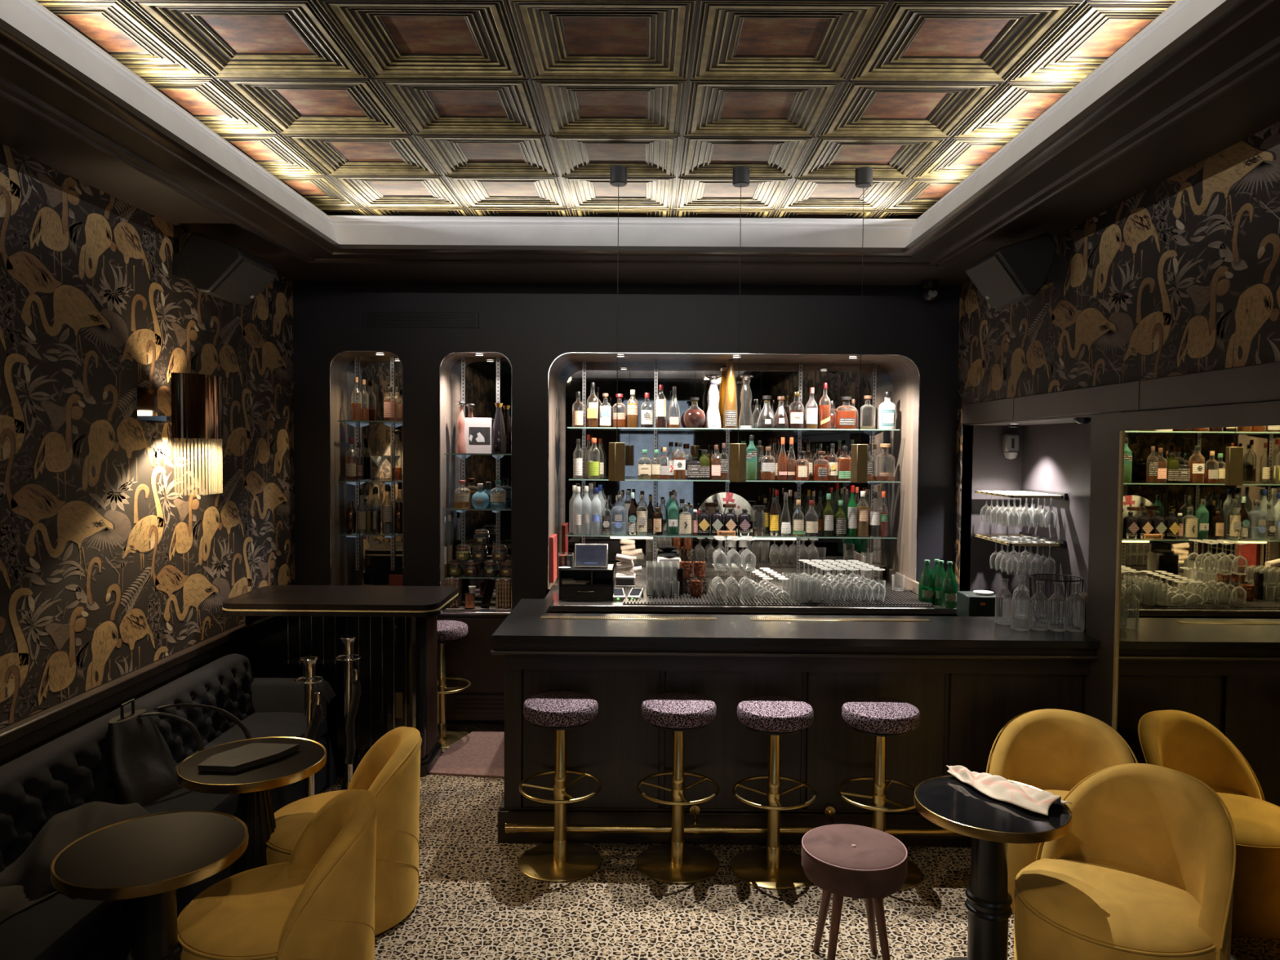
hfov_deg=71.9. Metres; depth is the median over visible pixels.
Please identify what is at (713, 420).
bottle
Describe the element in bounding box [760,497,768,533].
bottle
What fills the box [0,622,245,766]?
trim
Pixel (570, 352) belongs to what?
bead
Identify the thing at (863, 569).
wine glass
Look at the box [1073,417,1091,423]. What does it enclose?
ceiling sensor
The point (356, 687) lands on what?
rope
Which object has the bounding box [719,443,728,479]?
bottle
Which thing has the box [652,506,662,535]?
bottle
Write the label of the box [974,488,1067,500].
glass rack
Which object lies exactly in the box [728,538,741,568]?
wine glass
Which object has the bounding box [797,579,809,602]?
glass
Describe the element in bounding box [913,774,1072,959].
bistro table
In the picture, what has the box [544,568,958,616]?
countertop
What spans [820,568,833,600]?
wine glass
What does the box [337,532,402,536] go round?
glass shelf
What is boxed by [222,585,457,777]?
bar table
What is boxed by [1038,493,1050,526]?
wine glass
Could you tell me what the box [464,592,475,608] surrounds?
tin
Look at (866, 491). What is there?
bottle
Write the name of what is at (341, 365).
trim
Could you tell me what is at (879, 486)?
bottle
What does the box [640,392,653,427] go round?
bottle
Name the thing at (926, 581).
bottle
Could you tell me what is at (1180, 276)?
print
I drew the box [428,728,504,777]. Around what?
floor mat
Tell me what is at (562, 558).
jar
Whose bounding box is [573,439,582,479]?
bottle
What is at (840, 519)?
bottle
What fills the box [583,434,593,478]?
bottle
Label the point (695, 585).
tumbler
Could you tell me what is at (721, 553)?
wine glass
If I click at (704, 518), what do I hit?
bottle
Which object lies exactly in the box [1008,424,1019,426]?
spotlight
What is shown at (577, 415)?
bottle
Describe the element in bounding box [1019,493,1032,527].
wine glass
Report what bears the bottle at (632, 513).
on the glass shelf at (568, 534)
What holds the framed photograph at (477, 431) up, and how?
on the glass shelf at (444, 453)
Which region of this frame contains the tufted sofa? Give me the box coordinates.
[0,653,337,959]
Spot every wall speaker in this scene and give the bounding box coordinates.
[172,231,276,305]
[965,232,1067,309]
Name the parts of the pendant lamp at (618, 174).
cord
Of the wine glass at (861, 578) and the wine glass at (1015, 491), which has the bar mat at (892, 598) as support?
the wine glass at (861, 578)
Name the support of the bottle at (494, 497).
on the glass shelf at (450, 508)
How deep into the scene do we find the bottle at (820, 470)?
5.98 m
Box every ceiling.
[0,0,1279,285]
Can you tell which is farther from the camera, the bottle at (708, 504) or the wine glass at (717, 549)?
the bottle at (708, 504)
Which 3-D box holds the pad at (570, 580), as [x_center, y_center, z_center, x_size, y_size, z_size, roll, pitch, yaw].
[-0.442,0.613,5.348,0.080,0.018,0.100,0,2,-17]
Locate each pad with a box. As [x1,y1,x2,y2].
[560,577,575,584]
[573,580,590,584]
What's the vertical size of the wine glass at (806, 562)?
0.192 m
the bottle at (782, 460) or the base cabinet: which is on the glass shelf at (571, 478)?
the bottle at (782, 460)
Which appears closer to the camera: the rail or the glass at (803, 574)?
the rail
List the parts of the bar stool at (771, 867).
seat plate, seat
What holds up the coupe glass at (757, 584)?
on the bar mat at (892, 598)
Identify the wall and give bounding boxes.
[0,142,294,729]
[292,281,959,724]
[954,121,1279,617]
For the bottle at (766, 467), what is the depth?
5.98 m
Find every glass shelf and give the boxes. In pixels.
[337,420,402,422]
[337,480,402,482]
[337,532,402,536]
[444,453,511,455]
[444,506,511,511]
[444,573,511,578]
[565,531,897,538]
[567,426,899,431]
[568,477,901,482]
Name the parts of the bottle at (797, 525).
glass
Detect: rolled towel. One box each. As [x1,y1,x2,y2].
[615,553,633,562]
[616,560,633,568]
[617,568,634,575]
[625,565,642,574]
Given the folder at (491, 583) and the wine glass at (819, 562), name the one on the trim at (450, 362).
the folder at (491, 583)
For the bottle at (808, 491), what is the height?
0.307 m
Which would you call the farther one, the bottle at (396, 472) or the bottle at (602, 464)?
the bottle at (602, 464)
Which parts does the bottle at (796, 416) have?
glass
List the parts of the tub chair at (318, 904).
seat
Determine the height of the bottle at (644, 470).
0.202 m
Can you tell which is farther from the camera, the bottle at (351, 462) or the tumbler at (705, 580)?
the bottle at (351, 462)
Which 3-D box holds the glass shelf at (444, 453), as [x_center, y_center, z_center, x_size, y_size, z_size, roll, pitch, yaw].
[-1.055,-0.171,5.855,0.435,0.008,0.225,0,2,0]
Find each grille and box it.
[212,259,276,305]
[539,615,716,619]
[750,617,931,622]
[965,255,1023,307]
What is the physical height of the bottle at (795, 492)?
0.294 m
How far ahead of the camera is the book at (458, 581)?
5.80 m
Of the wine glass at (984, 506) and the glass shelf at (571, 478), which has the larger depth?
the glass shelf at (571, 478)
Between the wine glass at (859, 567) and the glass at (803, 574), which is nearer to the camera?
the wine glass at (859, 567)
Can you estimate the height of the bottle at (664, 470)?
0.218 m
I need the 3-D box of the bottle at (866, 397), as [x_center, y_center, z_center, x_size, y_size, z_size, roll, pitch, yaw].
[1.550,-0.459,6.010,0.103,0.229,0.103,0,2,0]
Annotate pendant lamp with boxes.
[608,165,626,480]
[729,165,749,481]
[850,166,872,482]
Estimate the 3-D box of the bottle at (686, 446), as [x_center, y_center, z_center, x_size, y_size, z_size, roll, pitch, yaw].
[0.327,-0.130,6.138,0.076,0.244,0.077,0,2,0]
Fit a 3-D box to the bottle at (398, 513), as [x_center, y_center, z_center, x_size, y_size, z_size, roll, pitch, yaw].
[-1.596,0.250,5.851,0.057,0.208,0.057,0,2,0]
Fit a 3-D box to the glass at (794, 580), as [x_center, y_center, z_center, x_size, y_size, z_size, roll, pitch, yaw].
[0.954,0.653,5.286,0.068,0.125,0.066,1,2,22]
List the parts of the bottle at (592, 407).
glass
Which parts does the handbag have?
grab handle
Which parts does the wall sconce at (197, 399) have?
wall plate, glass rod, glass rod, glass rod, glass rod, glass rod, glass rod, glass rod, lamp shade, glass rod, glass rod, glass rod, glass rod, glass rod, glass rod, glass rod, glass rod, glass rod, glass rod, glass rod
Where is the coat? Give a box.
[0,801,166,895]
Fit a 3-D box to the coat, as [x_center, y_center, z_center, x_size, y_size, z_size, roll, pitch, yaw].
[-1.889,1.185,2.978,0.324,0.120,0.623,0,2,-4]
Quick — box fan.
[695,492,755,521]
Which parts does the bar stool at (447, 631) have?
seat plate, seat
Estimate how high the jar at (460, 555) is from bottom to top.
0.104 m
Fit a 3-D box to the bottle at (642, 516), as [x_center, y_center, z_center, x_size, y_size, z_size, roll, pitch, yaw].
[0.013,0.236,6.021,0.079,0.272,0.081,0,2,0]
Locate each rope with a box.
[305,682,322,741]
[344,659,360,764]
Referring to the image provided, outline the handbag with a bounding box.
[107,698,251,804]
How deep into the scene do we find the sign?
5.96 m
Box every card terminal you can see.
[613,587,625,600]
[627,587,643,599]
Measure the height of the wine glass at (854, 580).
0.192 m
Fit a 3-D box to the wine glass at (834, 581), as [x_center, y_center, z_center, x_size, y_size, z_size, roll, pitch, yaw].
[1.174,0.620,5.321,0.078,0.192,0.078,-1,2,-27]
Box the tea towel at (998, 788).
[946,764,1071,816]
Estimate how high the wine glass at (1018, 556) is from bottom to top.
0.189 m
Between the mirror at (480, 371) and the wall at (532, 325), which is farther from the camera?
the mirror at (480, 371)
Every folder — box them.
[480,577,496,609]
[549,533,556,582]
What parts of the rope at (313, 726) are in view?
rope cord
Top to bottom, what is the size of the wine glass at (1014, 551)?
0.189 m
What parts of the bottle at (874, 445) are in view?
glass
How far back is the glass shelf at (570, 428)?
5.92 m
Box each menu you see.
[198,742,299,772]
[388,574,402,586]
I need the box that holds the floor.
[317,724,1014,959]
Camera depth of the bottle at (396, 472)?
5.83 m
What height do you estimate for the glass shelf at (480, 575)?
0.008 m
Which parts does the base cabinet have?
door, plinth panel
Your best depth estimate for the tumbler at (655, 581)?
5.36 m
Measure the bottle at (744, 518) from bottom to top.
0.179 m
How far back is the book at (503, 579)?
5.76 m
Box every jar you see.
[448,559,462,576]
[455,543,471,560]
[464,560,479,576]
[471,544,487,560]
[474,528,488,545]
[483,560,498,576]
[492,544,506,560]
[499,560,511,576]
[558,552,565,566]
[565,552,573,567]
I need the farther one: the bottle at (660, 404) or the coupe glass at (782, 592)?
the bottle at (660, 404)
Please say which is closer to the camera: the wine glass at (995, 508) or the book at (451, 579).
the wine glass at (995, 508)
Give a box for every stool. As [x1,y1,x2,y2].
[436,620,471,749]
[518,691,601,882]
[635,692,719,884]
[730,695,817,889]
[801,823,907,959]
[835,697,922,891]
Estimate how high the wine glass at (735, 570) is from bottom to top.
0.181 m
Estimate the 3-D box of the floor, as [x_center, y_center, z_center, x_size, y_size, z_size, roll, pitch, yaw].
[-0.001,1.750,2.515,5.400,0.080,8.300,0,2,0]
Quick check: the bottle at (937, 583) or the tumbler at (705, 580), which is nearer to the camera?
the bottle at (937, 583)
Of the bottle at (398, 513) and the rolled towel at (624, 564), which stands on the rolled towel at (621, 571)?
the rolled towel at (624, 564)
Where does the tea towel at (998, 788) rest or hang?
on the bistro table at (952, 804)
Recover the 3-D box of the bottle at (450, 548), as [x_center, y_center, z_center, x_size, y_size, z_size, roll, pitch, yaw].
[-1.266,0.432,5.865,0.042,0.400,0.043,0,2,0]
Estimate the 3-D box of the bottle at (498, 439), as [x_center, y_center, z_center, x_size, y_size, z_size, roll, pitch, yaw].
[-0.930,-0.340,5.816,0.099,0.332,0.099,0,2,0]
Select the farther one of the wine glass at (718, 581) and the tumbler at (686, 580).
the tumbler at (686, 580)
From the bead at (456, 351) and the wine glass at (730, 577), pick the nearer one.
the wine glass at (730, 577)
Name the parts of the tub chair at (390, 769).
seat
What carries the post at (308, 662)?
on the floor
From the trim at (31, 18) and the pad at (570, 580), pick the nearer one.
the trim at (31, 18)
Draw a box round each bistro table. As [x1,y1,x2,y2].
[49,810,248,959]
[176,736,327,875]
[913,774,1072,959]
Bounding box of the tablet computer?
[573,543,608,568]
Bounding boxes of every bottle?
[346,437,357,479]
[351,377,361,420]
[355,442,363,479]
[356,488,367,533]
[359,379,368,420]
[363,489,371,532]
[371,488,381,533]
[382,484,393,533]
[383,386,395,421]
[391,429,401,480]
[392,386,402,421]
[395,502,402,533]
[444,516,447,576]
[446,515,453,575]
[453,480,470,508]
[456,400,466,453]
[471,483,488,508]
[490,480,506,508]
[491,403,506,453]
[568,485,577,533]
[572,391,583,426]
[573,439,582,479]
[573,486,582,534]
[582,485,591,534]
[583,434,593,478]
[586,382,598,426]
[587,437,599,479]
[588,483,594,502]
[591,487,601,534]
[595,438,604,478]
[598,484,604,515]
[599,393,611,427]
[601,499,611,534]
[610,495,626,534]
[612,393,626,427]
[617,491,624,521]
[623,490,631,533]
[626,390,638,427]
[627,492,636,534]
[636,494,647,534]
[638,449,651,479]
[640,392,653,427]
[647,496,654,533]
[650,449,661,479]
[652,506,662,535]
[655,384,666,427]
[659,447,669,479]
[659,499,667,533]
[666,441,675,479]
[667,495,678,535]
[668,386,679,427]
[671,491,679,528]
[673,441,685,479]
[678,502,692,535]
[681,444,692,479]
[683,397,705,427]
[687,457,700,479]
[691,509,697,535]
[697,508,710,535]
[698,449,710,479]
[704,373,721,427]
[705,502,718,533]
[710,444,721,479]
[711,508,723,535]
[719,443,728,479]
[723,359,737,428]
[723,503,736,530]
[724,508,737,535]
[737,509,751,535]
[738,373,753,428]
[746,435,757,479]
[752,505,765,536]
[753,399,760,428]
[755,440,764,479]
[756,395,775,428]
[760,446,774,479]
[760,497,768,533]
[768,497,778,536]
[769,437,778,479]
[773,395,788,428]
[775,489,781,530]
[777,437,786,479]
[778,492,791,536]
[786,437,796,479]
[786,489,793,530]
[789,391,803,428]
[791,499,805,536]
[793,491,799,519]
[795,451,808,480]
[803,438,813,479]
[804,387,817,428]
[804,489,812,521]
[804,500,817,536]
[809,491,817,521]
[813,451,828,480]
[815,490,823,534]
[816,444,823,463]
[818,382,830,428]
[822,493,834,536]
[826,444,838,480]
[830,400,835,428]
[830,487,835,533]
[833,483,840,534]
[834,500,846,536]
[835,396,856,429]
[835,440,844,462]
[837,445,851,480]
[837,488,845,514]
[843,488,848,511]
[846,485,857,536]
[847,440,853,457]
[848,399,857,429]
[854,487,860,506]
[857,491,868,536]
[860,395,875,429]
[862,489,869,511]
[866,445,874,480]
[868,491,880,537]
[870,444,879,479]
[875,444,894,480]
[875,485,883,512]
[878,391,896,429]
[878,491,888,537]
[918,560,933,604]
[931,559,939,577]
[933,560,945,604]
[941,561,957,608]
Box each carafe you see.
[995,577,1013,625]
[1010,580,1030,631]
[1013,575,1030,619]
[1029,581,1048,631]
[1047,582,1066,631]
[1064,582,1084,632]
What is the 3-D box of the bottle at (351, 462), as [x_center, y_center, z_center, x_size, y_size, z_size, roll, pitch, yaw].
[-1.907,-0.139,5.838,0.069,0.279,0.069,0,2,0]
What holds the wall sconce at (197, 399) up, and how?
attached to the wall at (108, 574)
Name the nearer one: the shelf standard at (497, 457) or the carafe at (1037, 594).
the carafe at (1037, 594)
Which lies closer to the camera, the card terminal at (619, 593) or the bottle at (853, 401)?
the card terminal at (619, 593)
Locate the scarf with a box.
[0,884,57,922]
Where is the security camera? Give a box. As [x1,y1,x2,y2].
[920,279,939,301]
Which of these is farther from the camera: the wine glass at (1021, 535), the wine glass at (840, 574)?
the wine glass at (840, 574)
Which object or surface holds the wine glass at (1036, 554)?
hanging from the glass rack at (1060, 544)
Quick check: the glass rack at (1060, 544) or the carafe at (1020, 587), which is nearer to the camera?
the carafe at (1020, 587)
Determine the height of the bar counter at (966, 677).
0.974 m
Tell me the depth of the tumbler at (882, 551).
6.20 m
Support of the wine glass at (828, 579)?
on the bar mat at (892, 598)
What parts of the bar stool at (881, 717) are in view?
seat plate, seat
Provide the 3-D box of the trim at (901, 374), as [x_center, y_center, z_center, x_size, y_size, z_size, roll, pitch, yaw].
[0.597,-0.043,5.965,2.390,1.550,0.610,0,2,0]
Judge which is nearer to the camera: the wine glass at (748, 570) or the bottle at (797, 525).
the wine glass at (748, 570)
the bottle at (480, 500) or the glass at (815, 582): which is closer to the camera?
the glass at (815, 582)
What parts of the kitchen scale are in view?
plate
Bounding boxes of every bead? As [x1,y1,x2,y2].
[328,350,404,586]
[439,351,512,609]
[546,351,919,589]
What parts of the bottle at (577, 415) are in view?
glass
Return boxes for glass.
[370,456,387,480]
[711,563,722,592]
[712,535,724,565]
[712,564,724,595]
[713,537,725,567]
[713,567,724,597]
[714,568,726,599]
[715,538,727,568]
[724,564,736,592]
[726,536,738,565]
[726,565,737,595]
[727,567,739,597]
[728,537,739,567]
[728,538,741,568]
[728,568,741,599]
[738,564,751,592]
[740,565,752,595]
[741,536,752,565]
[742,537,754,568]
[742,567,753,597]
[743,538,755,569]
[743,568,755,599]
[746,569,759,591]
[751,571,764,593]
[755,573,767,595]
[756,575,771,598]
[758,567,771,589]
[760,577,774,600]
[761,569,774,591]
[764,571,778,593]
[768,573,782,595]
[772,575,786,598]
[775,577,790,600]
[782,572,792,594]
[786,573,796,595]
[789,576,800,598]
[793,573,804,594]
[793,577,804,599]
[797,574,808,595]
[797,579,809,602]
[798,559,810,586]
[801,576,813,598]
[803,560,814,590]
[805,577,817,599]
[807,562,818,594]
[809,579,822,602]
[810,559,822,578]
[811,564,823,595]
[815,560,826,591]
[816,566,828,598]
[818,562,831,591]
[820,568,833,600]
[822,560,834,586]
[823,564,835,595]
[827,561,839,591]
[827,566,840,599]
[831,563,843,594]
[832,568,846,600]
[835,560,846,585]
[835,564,848,595]
[839,561,851,587]
[840,566,853,598]
[844,563,856,590]
[845,568,859,600]
[847,560,858,590]
[848,564,861,595]
[851,561,863,591]
[853,566,866,598]
[856,563,868,594]
[858,568,872,600]
[861,564,874,596]
[866,566,879,599]
[871,568,885,601]
[980,490,991,521]
[985,491,997,522]
[989,537,1001,568]
[990,492,1002,524]
[992,490,1003,521]
[995,492,1008,524]
[995,537,1007,570]
[996,535,1007,566]
[997,491,1008,522]
[1000,539,1013,572]
[1001,493,1013,525]
[1001,537,1013,568]
[1002,492,1014,523]
[1004,490,1014,521]
[1006,541,1018,574]
[1007,493,1019,527]
[1007,537,1018,570]
[1008,492,1020,524]
[1008,535,1019,566]
[1009,491,1020,522]
[1013,493,1026,526]
[1013,537,1025,568]
[1013,539,1025,573]
[1015,490,1026,521]
[1015,492,1026,523]
[1018,538,1031,570]
[1018,541,1031,574]
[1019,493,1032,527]
[1019,535,1031,567]
[1020,491,1031,522]
[1020,493,1031,524]
[1024,539,1037,573]
[1026,492,1038,524]
[1026,493,1038,526]
[1026,537,1036,568]
[1031,493,1044,524]
[1031,493,1044,527]
[1031,538,1043,570]
[1031,541,1043,575]
[1036,539,1049,573]
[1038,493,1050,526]
[1043,541,1056,573]
[1044,493,1057,527]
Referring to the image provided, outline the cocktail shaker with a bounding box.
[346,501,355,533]
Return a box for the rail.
[505,804,971,837]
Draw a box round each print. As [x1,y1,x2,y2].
[469,426,489,443]
[957,121,1279,403]
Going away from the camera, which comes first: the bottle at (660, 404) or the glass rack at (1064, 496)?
the glass rack at (1064, 496)
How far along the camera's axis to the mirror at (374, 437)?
5.99 m
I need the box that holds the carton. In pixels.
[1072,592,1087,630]
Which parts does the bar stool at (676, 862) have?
seat, seat plate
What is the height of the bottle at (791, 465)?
0.291 m
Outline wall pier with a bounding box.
[1084,431,1237,959]
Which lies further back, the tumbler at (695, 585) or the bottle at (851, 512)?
the bottle at (851, 512)
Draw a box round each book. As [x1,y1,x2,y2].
[446,576,452,607]
[449,576,455,607]
[452,578,455,607]
[455,576,462,607]
[495,578,498,608]
[498,576,503,608]
[501,576,506,608]
[504,578,507,608]
[507,576,511,608]
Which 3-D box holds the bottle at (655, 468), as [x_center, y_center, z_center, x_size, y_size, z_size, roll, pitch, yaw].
[0.111,-0.107,6.019,0.071,0.202,0.072,0,2,0]
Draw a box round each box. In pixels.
[559,564,614,599]
[956,590,1002,617]
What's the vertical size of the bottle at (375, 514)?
0.299 m
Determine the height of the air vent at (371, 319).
0.100 m
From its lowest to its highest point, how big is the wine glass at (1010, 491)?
0.189 m
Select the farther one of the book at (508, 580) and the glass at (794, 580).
the book at (508, 580)
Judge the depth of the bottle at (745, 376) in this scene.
5.99 m
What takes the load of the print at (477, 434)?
attached to the framed photograph at (477, 431)
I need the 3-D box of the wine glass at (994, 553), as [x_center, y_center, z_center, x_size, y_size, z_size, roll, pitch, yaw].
[2.121,0.435,5.259,0.066,0.189,0.068,-1,2,-26]
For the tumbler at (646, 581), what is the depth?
5.36 m
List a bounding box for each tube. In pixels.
[610,536,653,538]
[727,537,795,539]
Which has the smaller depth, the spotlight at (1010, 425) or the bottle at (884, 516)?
the spotlight at (1010, 425)
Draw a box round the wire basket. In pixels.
[1029,573,1084,625]
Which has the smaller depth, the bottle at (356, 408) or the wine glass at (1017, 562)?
the wine glass at (1017, 562)
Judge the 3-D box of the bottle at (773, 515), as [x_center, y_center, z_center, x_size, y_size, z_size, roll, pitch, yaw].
[0.913,0.251,6.019,0.067,0.255,0.068,0,2,0]
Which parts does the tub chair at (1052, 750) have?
seat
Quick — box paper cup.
[468,586,475,593]
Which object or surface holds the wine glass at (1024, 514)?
hanging from the glass rack at (1064, 496)
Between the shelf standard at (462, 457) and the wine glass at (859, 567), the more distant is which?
the shelf standard at (462, 457)
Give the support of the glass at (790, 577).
on the bar mat at (892, 598)
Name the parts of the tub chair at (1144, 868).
seat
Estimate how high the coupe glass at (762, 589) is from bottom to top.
0.135 m
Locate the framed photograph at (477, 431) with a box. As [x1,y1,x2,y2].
[462,417,491,453]
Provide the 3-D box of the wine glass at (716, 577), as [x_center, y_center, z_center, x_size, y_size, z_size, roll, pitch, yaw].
[0.482,0.614,5.494,0.074,0.181,0.074,1,2,10]
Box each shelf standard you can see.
[344,356,359,569]
[382,356,395,569]
[455,356,465,577]
[491,356,500,579]
[581,362,586,543]
[653,362,657,574]
[724,362,731,577]
[795,363,806,577]
[869,364,882,577]
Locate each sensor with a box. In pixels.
[1002,433,1019,459]
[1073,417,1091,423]
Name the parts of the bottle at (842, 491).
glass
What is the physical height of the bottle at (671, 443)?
0.255 m
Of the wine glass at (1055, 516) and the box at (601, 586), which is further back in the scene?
the box at (601, 586)
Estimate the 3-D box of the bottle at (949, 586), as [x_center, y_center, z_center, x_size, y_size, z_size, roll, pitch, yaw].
[1.803,0.608,5.141,0.091,0.264,0.094,0,2,0]
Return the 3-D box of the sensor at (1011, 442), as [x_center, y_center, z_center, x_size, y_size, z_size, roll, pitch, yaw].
[2.301,-0.206,5.473,0.090,0.160,0.079,0,2,0]
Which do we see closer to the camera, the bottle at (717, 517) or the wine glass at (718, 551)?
the wine glass at (718, 551)
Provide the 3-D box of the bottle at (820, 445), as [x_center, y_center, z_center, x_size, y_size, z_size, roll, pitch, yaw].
[1.253,-0.127,6.133,0.052,0.250,0.052,0,2,0]
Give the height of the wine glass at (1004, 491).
0.189 m
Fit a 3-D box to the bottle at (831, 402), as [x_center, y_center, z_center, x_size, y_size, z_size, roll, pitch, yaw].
[1.332,-0.450,6.131,0.073,0.198,0.073,0,2,0]
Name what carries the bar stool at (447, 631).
on the floor
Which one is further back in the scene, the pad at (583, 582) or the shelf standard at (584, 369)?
the shelf standard at (584, 369)
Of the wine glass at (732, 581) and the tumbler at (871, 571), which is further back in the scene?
the tumbler at (871, 571)
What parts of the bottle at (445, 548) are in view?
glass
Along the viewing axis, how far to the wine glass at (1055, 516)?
5.02 m
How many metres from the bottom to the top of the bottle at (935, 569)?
0.240 m
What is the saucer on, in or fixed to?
on the box at (601, 586)
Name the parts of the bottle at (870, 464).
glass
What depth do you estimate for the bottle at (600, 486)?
6.12 m
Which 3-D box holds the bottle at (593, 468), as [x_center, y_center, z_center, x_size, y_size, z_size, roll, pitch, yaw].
[-0.315,-0.147,6.020,0.083,0.278,0.084,0,2,0]
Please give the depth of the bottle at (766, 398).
6.00 m
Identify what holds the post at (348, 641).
on the floor
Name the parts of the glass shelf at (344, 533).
glass pane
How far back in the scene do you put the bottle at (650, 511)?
6.12 m
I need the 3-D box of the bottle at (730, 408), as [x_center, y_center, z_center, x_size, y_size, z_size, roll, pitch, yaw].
[0.617,-0.602,6.009,0.099,0.501,0.100,0,2,0]
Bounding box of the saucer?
[559,566,570,568]
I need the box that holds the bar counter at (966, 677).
[490,599,1100,846]
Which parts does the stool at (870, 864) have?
leg, leg, seat, leg, leg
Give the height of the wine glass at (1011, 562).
0.189 m
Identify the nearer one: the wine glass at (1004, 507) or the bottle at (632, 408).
the wine glass at (1004, 507)
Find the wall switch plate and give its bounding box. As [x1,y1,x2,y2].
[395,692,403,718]
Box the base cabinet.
[436,608,512,720]
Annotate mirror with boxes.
[346,356,402,586]
[450,356,511,601]
[557,361,893,577]
[1115,425,1279,959]
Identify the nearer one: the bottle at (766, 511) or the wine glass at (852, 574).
the wine glass at (852, 574)
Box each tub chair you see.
[177,789,377,959]
[266,726,422,936]
[986,708,1137,915]
[1013,763,1235,959]
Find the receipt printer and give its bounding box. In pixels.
[614,573,635,588]
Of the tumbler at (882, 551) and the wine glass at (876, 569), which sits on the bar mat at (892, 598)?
the wine glass at (876, 569)
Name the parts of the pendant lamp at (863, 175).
cord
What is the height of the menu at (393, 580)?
0.149 m
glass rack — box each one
[973,532,1066,548]
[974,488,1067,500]
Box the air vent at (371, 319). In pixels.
[363,311,479,328]
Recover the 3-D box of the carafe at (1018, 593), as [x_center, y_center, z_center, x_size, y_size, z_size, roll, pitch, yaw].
[1.764,0.580,4.089,0.082,0.227,0.082,0,2,0]
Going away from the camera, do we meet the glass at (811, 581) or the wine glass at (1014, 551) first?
the glass at (811, 581)
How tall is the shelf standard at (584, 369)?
1.531 m
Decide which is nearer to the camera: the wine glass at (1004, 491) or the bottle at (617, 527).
the wine glass at (1004, 491)
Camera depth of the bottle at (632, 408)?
5.99 m
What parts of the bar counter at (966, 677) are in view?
panel, panel, bead moulding, frame, panel, panel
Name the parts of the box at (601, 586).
handle, drawer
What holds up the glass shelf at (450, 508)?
on the shelf standard at (462, 457)
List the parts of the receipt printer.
lid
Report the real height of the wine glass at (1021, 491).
0.189 m
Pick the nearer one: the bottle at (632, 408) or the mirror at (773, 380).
the bottle at (632, 408)
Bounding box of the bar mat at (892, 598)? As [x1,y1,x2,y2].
[622,584,934,606]
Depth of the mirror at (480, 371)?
5.99 m
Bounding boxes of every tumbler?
[646,565,654,580]
[646,581,654,596]
[654,565,662,580]
[654,581,662,596]
[662,565,671,581]
[662,581,671,596]
[671,565,679,581]
[671,581,679,596]
[675,568,684,582]
[675,581,684,595]
[679,560,692,577]
[684,577,693,593]
[689,579,702,596]
[693,560,705,577]
[696,577,709,593]
[861,551,872,567]
[861,569,872,582]
[871,538,883,550]
[871,549,883,564]
[871,563,883,577]
[871,579,885,597]
[892,574,904,591]
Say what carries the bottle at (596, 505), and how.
on the glass shelf at (568, 534)
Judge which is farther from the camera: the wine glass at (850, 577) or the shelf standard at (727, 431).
the shelf standard at (727, 431)
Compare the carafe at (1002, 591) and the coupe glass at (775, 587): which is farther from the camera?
the coupe glass at (775, 587)
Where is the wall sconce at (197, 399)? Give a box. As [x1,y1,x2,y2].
[134,372,223,495]
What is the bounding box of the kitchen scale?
[657,552,680,582]
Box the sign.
[716,530,735,536]
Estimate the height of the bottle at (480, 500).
0.162 m
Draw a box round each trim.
[0,0,1226,247]
[0,0,1279,266]
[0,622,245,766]
[333,352,395,585]
[442,352,511,609]
[546,354,914,592]
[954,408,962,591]
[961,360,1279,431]
[1002,596,1085,714]
[1111,431,1123,729]
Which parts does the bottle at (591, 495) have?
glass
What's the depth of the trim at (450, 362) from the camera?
5.84 m
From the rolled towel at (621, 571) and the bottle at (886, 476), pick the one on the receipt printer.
the rolled towel at (621, 571)
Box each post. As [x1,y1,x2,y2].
[293,655,324,797]
[334,635,361,790]
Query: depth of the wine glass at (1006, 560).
5.19 m
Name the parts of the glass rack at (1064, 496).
frame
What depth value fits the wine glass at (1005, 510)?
5.10 m
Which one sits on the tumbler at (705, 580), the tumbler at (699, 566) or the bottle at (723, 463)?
the tumbler at (699, 566)
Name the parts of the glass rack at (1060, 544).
rail, rail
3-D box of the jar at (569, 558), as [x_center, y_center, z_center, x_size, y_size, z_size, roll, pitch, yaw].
[-0.432,0.489,5.411,0.050,0.085,0.050,0,2,0]
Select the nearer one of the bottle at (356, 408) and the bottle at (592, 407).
the bottle at (356, 408)
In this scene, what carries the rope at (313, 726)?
hanging from the post at (308, 662)
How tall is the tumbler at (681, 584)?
0.080 m
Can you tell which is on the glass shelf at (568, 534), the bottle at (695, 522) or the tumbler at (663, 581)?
the bottle at (695, 522)
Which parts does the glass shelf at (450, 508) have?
glass pane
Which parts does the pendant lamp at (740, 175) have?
cord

